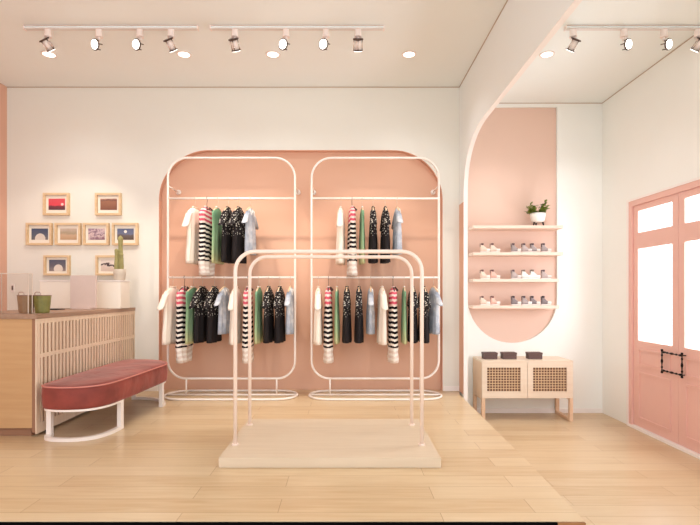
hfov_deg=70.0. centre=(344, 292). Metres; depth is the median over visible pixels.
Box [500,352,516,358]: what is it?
storage box
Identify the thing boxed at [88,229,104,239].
print
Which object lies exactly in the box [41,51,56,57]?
recessed light
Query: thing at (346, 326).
floral dress
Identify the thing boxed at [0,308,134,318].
countertop
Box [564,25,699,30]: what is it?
track
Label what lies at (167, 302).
t-shirt
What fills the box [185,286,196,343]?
dress
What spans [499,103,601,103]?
crown molding
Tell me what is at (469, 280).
wall shelf
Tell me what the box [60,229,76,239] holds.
print
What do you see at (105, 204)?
print
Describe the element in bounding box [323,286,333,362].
striped dress
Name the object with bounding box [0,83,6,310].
wall
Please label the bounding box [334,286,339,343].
dress
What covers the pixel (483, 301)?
shoe
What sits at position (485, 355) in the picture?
storage box
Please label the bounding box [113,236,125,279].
potted cactus
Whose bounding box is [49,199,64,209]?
print
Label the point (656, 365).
door
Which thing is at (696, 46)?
track spotlight
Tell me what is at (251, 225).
blouse
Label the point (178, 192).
rack
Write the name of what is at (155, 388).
baseboard
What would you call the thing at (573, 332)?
wall
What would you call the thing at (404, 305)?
dress
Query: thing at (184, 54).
recessed light
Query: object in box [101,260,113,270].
print
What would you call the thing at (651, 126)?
wall
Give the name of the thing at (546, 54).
recessed light
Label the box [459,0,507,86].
crown molding
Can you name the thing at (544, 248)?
shoe
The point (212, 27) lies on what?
track
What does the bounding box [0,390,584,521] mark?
floor
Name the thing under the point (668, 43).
track spotlight
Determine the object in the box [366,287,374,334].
blouse
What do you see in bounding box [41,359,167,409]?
seat cushion
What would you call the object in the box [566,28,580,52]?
track spotlight
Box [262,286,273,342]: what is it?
floral dress
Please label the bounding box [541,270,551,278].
shoe
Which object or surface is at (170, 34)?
track spotlight
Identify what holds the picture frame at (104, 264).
attached to the wall at (82, 143)
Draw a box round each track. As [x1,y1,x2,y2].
[23,25,198,30]
[210,25,384,30]
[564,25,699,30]
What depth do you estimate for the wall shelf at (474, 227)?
5.23 m
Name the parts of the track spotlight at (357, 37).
rod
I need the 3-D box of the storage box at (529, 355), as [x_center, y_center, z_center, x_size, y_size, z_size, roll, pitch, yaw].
[1.966,0.649,5.200,0.146,0.068,0.096,0,0,0]
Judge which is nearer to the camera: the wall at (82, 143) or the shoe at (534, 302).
the wall at (82, 143)
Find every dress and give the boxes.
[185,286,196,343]
[189,286,208,342]
[203,286,221,342]
[211,206,223,264]
[218,206,234,263]
[228,206,246,263]
[254,286,262,343]
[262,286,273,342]
[273,286,285,342]
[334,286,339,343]
[342,286,351,342]
[354,286,363,342]
[359,206,364,264]
[368,206,377,263]
[380,206,390,263]
[401,286,406,343]
[407,286,418,342]
[418,286,430,342]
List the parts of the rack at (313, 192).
leg, hanging rail, hanging rail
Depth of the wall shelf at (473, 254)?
5.22 m
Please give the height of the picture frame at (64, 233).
0.220 m
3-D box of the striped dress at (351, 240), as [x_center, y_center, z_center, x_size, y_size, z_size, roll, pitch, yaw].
[0.066,-0.493,4.760,0.101,0.659,0.330,0,0,-3]
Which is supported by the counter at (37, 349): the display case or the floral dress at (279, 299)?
the display case
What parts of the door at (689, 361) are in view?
handle, panel moulding, panel moulding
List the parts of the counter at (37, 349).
slat rail, slat rail, slat rail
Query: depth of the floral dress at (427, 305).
4.61 m
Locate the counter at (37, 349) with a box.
[0,308,134,435]
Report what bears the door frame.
attached to the wall at (651, 126)
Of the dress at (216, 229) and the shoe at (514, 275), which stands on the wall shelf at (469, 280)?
the shoe at (514, 275)
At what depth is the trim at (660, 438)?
4.33 m
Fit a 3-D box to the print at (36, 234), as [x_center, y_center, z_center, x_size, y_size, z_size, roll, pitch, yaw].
[-3.044,-0.587,4.986,0.164,0.112,0.002,0,0,0]
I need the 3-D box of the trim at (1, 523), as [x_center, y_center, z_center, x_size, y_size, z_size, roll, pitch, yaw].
[-1.260,1.142,2.143,4.340,0.316,0.011,0,0,0]
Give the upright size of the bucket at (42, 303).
0.153 m
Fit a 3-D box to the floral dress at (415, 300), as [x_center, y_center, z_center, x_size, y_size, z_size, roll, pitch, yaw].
[0.642,0.198,4.760,0.093,0.530,0.533,0,0,2]
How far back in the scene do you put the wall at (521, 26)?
3.66 m
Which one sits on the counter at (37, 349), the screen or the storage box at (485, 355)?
the screen
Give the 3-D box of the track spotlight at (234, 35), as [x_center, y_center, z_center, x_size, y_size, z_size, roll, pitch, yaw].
[-0.850,-1.945,3.857,0.080,0.171,0.113,0,0,14]
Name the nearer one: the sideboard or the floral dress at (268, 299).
the floral dress at (268, 299)
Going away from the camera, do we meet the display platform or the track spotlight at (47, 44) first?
the display platform
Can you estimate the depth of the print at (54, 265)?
4.98 m
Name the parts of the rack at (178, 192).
leg, hanging rail, hanging rail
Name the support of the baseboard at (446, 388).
attached to the wall at (82, 143)
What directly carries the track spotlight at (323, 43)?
attached to the track at (212, 27)
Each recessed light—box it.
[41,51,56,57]
[176,51,190,57]
[266,51,279,57]
[402,51,415,57]
[539,51,554,57]
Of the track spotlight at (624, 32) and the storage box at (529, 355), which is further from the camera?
the storage box at (529, 355)
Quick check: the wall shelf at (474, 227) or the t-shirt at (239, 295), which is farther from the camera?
the wall shelf at (474, 227)
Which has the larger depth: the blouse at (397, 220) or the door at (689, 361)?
the blouse at (397, 220)
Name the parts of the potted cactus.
stem, stem, stem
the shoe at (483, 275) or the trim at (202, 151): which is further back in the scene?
the shoe at (483, 275)
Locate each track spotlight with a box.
[39,28,54,51]
[91,28,102,50]
[132,28,143,50]
[163,28,177,51]
[228,28,240,51]
[279,28,289,49]
[319,28,329,49]
[353,28,362,51]
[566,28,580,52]
[620,28,631,50]
[660,28,672,49]
[690,28,699,51]
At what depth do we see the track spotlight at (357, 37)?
3.84 m
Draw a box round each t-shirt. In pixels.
[157,286,178,344]
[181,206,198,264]
[228,286,242,344]
[313,286,322,344]
[336,206,344,264]
[376,286,387,344]
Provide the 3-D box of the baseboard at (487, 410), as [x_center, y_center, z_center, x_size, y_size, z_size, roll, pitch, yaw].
[1.985,1.274,5.415,1.608,0.049,0.010,0,0,0]
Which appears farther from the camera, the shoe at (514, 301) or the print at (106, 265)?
the shoe at (514, 301)
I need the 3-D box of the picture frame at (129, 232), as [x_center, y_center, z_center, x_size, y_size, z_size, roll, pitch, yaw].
[-2.189,-0.587,4.981,0.256,0.220,0.035,0,0,0]
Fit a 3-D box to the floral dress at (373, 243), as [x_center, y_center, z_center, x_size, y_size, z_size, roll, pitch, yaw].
[0.266,-0.554,4.760,0.093,0.530,0.533,0,0,2]
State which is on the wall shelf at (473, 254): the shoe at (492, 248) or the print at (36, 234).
the shoe at (492, 248)
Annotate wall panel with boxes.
[162,152,440,389]
[468,108,555,342]
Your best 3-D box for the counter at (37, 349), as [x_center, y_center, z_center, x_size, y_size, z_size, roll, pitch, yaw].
[-2.457,0.562,4.194,0.726,0.834,1.605,0,0,0]
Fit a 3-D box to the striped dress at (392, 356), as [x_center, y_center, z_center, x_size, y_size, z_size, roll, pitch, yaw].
[0.456,0.294,4.760,0.101,0.716,0.330,0,0,0]
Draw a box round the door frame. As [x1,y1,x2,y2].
[629,179,699,423]
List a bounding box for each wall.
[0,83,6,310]
[7,88,458,390]
[459,0,573,397]
[468,104,601,407]
[602,37,699,423]
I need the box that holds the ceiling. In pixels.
[0,0,699,102]
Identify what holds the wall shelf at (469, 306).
attached to the wall panel at (512, 167)
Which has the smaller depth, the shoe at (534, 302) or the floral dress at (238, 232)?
the floral dress at (238, 232)
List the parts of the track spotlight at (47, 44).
rod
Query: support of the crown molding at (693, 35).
attached to the wall at (651, 126)
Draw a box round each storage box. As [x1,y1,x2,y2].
[481,352,497,358]
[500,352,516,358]
[525,352,542,358]
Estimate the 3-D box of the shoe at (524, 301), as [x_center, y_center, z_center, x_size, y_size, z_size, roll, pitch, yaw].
[1.920,0.080,5.290,0.106,0.099,0.043,0,0,-1]
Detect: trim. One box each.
[0,522,557,524]
[159,150,442,390]
[557,522,585,524]
[627,423,699,458]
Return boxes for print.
[31,229,47,239]
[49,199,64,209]
[49,260,65,270]
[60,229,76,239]
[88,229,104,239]
[100,199,116,209]
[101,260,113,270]
[117,229,133,239]
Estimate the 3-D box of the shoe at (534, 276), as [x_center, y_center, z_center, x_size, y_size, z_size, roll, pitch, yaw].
[2.010,-0.198,5.290,0.105,0.099,0.043,0,0,-3]
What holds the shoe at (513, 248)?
on the wall shelf at (473, 254)
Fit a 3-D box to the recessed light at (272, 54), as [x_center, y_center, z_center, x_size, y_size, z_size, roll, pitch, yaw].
[-0.621,-2.057,4.310,0.124,0.006,0.124,0,0,0]
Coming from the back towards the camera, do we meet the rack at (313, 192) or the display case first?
the rack at (313, 192)
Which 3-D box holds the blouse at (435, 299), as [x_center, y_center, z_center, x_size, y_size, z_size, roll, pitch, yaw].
[0.842,0.161,4.760,0.084,0.450,0.477,0,0,-7]
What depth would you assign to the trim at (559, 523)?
2.14 m
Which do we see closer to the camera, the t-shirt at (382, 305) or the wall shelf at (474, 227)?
the t-shirt at (382, 305)
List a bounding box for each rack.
[164,157,300,400]
[308,157,441,400]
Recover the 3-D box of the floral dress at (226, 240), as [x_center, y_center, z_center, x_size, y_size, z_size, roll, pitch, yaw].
[-1.111,-0.554,4.760,0.093,0.530,0.533,0,0,3]
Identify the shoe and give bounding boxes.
[480,243,489,251]
[480,270,489,278]
[480,296,489,304]
[490,243,499,251]
[490,270,499,278]
[490,296,499,304]
[511,243,520,251]
[511,270,520,278]
[511,296,520,304]
[521,243,531,251]
[521,270,531,278]
[521,296,531,304]
[530,243,539,251]
[530,270,539,278]
[530,296,539,304]
[541,243,550,251]
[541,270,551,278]
[541,296,551,304]
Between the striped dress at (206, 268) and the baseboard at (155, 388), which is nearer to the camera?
the striped dress at (206, 268)
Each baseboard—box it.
[145,386,157,390]
[444,386,458,390]
[477,408,602,412]
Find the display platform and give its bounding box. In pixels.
[219,419,440,467]
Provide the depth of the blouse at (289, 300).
4.66 m
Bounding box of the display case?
[0,273,32,313]
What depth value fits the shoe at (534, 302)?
5.27 m
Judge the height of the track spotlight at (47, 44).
0.172 m
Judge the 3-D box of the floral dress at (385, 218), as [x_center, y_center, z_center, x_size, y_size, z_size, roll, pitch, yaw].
[0.380,-0.554,4.760,0.093,0.530,0.533,0,0,-1]
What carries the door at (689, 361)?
in the wall at (651, 126)
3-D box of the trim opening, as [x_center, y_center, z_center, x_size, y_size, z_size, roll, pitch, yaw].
[1.163,-0.080,2.910,0.039,2.760,3.820,0,0,0]
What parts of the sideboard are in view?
panel, leg frame, cane panel, door, door, cane panel, leg frame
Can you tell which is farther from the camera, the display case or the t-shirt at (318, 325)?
the t-shirt at (318, 325)
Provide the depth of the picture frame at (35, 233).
4.99 m
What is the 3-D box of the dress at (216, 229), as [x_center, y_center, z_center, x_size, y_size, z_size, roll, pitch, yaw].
[-1.210,-0.549,4.760,0.054,0.539,0.330,0,0,4]
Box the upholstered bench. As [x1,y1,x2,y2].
[41,359,167,441]
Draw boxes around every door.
[634,193,680,443]
[679,187,699,453]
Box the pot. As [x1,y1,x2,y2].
[113,269,125,279]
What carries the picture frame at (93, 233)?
attached to the wall at (82, 143)
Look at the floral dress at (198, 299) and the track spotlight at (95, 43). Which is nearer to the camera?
the track spotlight at (95, 43)
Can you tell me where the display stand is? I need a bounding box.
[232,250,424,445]
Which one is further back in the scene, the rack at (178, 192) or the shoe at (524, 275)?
the shoe at (524, 275)
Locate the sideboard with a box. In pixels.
[473,356,572,421]
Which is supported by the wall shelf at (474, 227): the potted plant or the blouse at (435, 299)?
the potted plant
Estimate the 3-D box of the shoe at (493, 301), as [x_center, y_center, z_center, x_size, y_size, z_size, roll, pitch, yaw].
[1.587,0.080,5.290,0.105,0.099,0.043,0,0,-2]
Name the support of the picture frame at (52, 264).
attached to the wall at (82, 143)
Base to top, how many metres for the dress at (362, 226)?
0.539 m
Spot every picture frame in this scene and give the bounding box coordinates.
[25,223,52,244]
[43,193,69,214]
[43,255,70,274]
[54,223,81,244]
[83,223,109,244]
[95,193,121,214]
[95,255,114,274]
[112,223,138,244]
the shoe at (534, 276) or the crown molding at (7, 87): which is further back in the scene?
the shoe at (534, 276)
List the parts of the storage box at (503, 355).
lid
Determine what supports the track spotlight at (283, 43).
attached to the track at (212, 27)
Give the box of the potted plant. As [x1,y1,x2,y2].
[525,199,549,224]
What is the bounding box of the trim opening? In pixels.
[464,0,581,401]
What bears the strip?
attached to the wall at (521, 26)
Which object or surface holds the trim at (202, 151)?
attached to the wall at (82, 143)
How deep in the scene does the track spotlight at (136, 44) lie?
3.83 m
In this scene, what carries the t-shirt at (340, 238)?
hanging from the clothes hanger
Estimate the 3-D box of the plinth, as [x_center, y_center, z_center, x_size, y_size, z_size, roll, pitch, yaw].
[-2.453,0.013,4.730,0.755,0.262,0.208,0,0,0]
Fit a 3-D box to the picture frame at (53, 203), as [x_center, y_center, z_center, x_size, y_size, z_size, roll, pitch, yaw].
[-2.874,-0.885,4.981,0.256,0.220,0.035,0,0,0]
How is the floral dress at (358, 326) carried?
hanging from the clothes hanger
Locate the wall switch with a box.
[11,284,14,291]
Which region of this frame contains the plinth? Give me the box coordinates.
[39,280,129,308]
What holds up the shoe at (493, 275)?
on the wall shelf at (469, 280)
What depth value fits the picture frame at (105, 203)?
4.99 m
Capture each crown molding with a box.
[7,87,459,87]
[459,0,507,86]
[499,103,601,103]
[603,35,693,102]
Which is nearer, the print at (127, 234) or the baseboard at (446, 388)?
the print at (127, 234)
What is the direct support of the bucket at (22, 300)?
on the counter at (37, 349)
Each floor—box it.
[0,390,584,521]
[480,413,699,524]
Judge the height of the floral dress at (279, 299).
0.530 m
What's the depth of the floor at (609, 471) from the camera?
3.73 m
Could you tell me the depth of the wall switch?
4.99 m
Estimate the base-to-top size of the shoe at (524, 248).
0.099 m
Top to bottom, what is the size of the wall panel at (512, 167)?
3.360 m
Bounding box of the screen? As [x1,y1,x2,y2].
[70,275,96,308]
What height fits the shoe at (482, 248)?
0.099 m
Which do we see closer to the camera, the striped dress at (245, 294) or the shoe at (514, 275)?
the striped dress at (245, 294)
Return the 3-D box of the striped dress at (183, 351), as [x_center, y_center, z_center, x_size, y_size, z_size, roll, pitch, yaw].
[-1.530,0.294,4.760,0.101,0.716,0.330,0,0,4]
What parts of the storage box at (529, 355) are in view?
lid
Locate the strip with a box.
[459,202,463,393]
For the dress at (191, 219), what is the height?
0.544 m
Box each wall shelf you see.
[468,225,562,230]
[468,252,562,256]
[468,279,558,281]
[468,305,558,308]
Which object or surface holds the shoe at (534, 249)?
on the wall shelf at (473, 254)
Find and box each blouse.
[214,287,229,334]
[241,208,258,254]
[284,287,293,334]
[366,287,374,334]
[391,208,402,254]
[428,287,442,334]
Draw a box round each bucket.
[16,292,33,312]
[33,292,51,312]
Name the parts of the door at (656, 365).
panel moulding, panel moulding, handle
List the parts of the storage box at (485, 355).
lid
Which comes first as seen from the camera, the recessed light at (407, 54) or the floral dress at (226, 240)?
the recessed light at (407, 54)
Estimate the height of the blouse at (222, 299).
0.450 m
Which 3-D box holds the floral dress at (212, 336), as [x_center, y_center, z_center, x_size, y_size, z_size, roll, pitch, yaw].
[-1.244,0.198,4.760,0.093,0.530,0.533,0,0,4]
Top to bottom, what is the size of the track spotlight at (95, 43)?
0.169 m
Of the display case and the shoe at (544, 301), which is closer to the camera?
the display case
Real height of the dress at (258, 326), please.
0.539 m
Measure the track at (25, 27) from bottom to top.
0.030 m
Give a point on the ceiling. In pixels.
(446, 36)

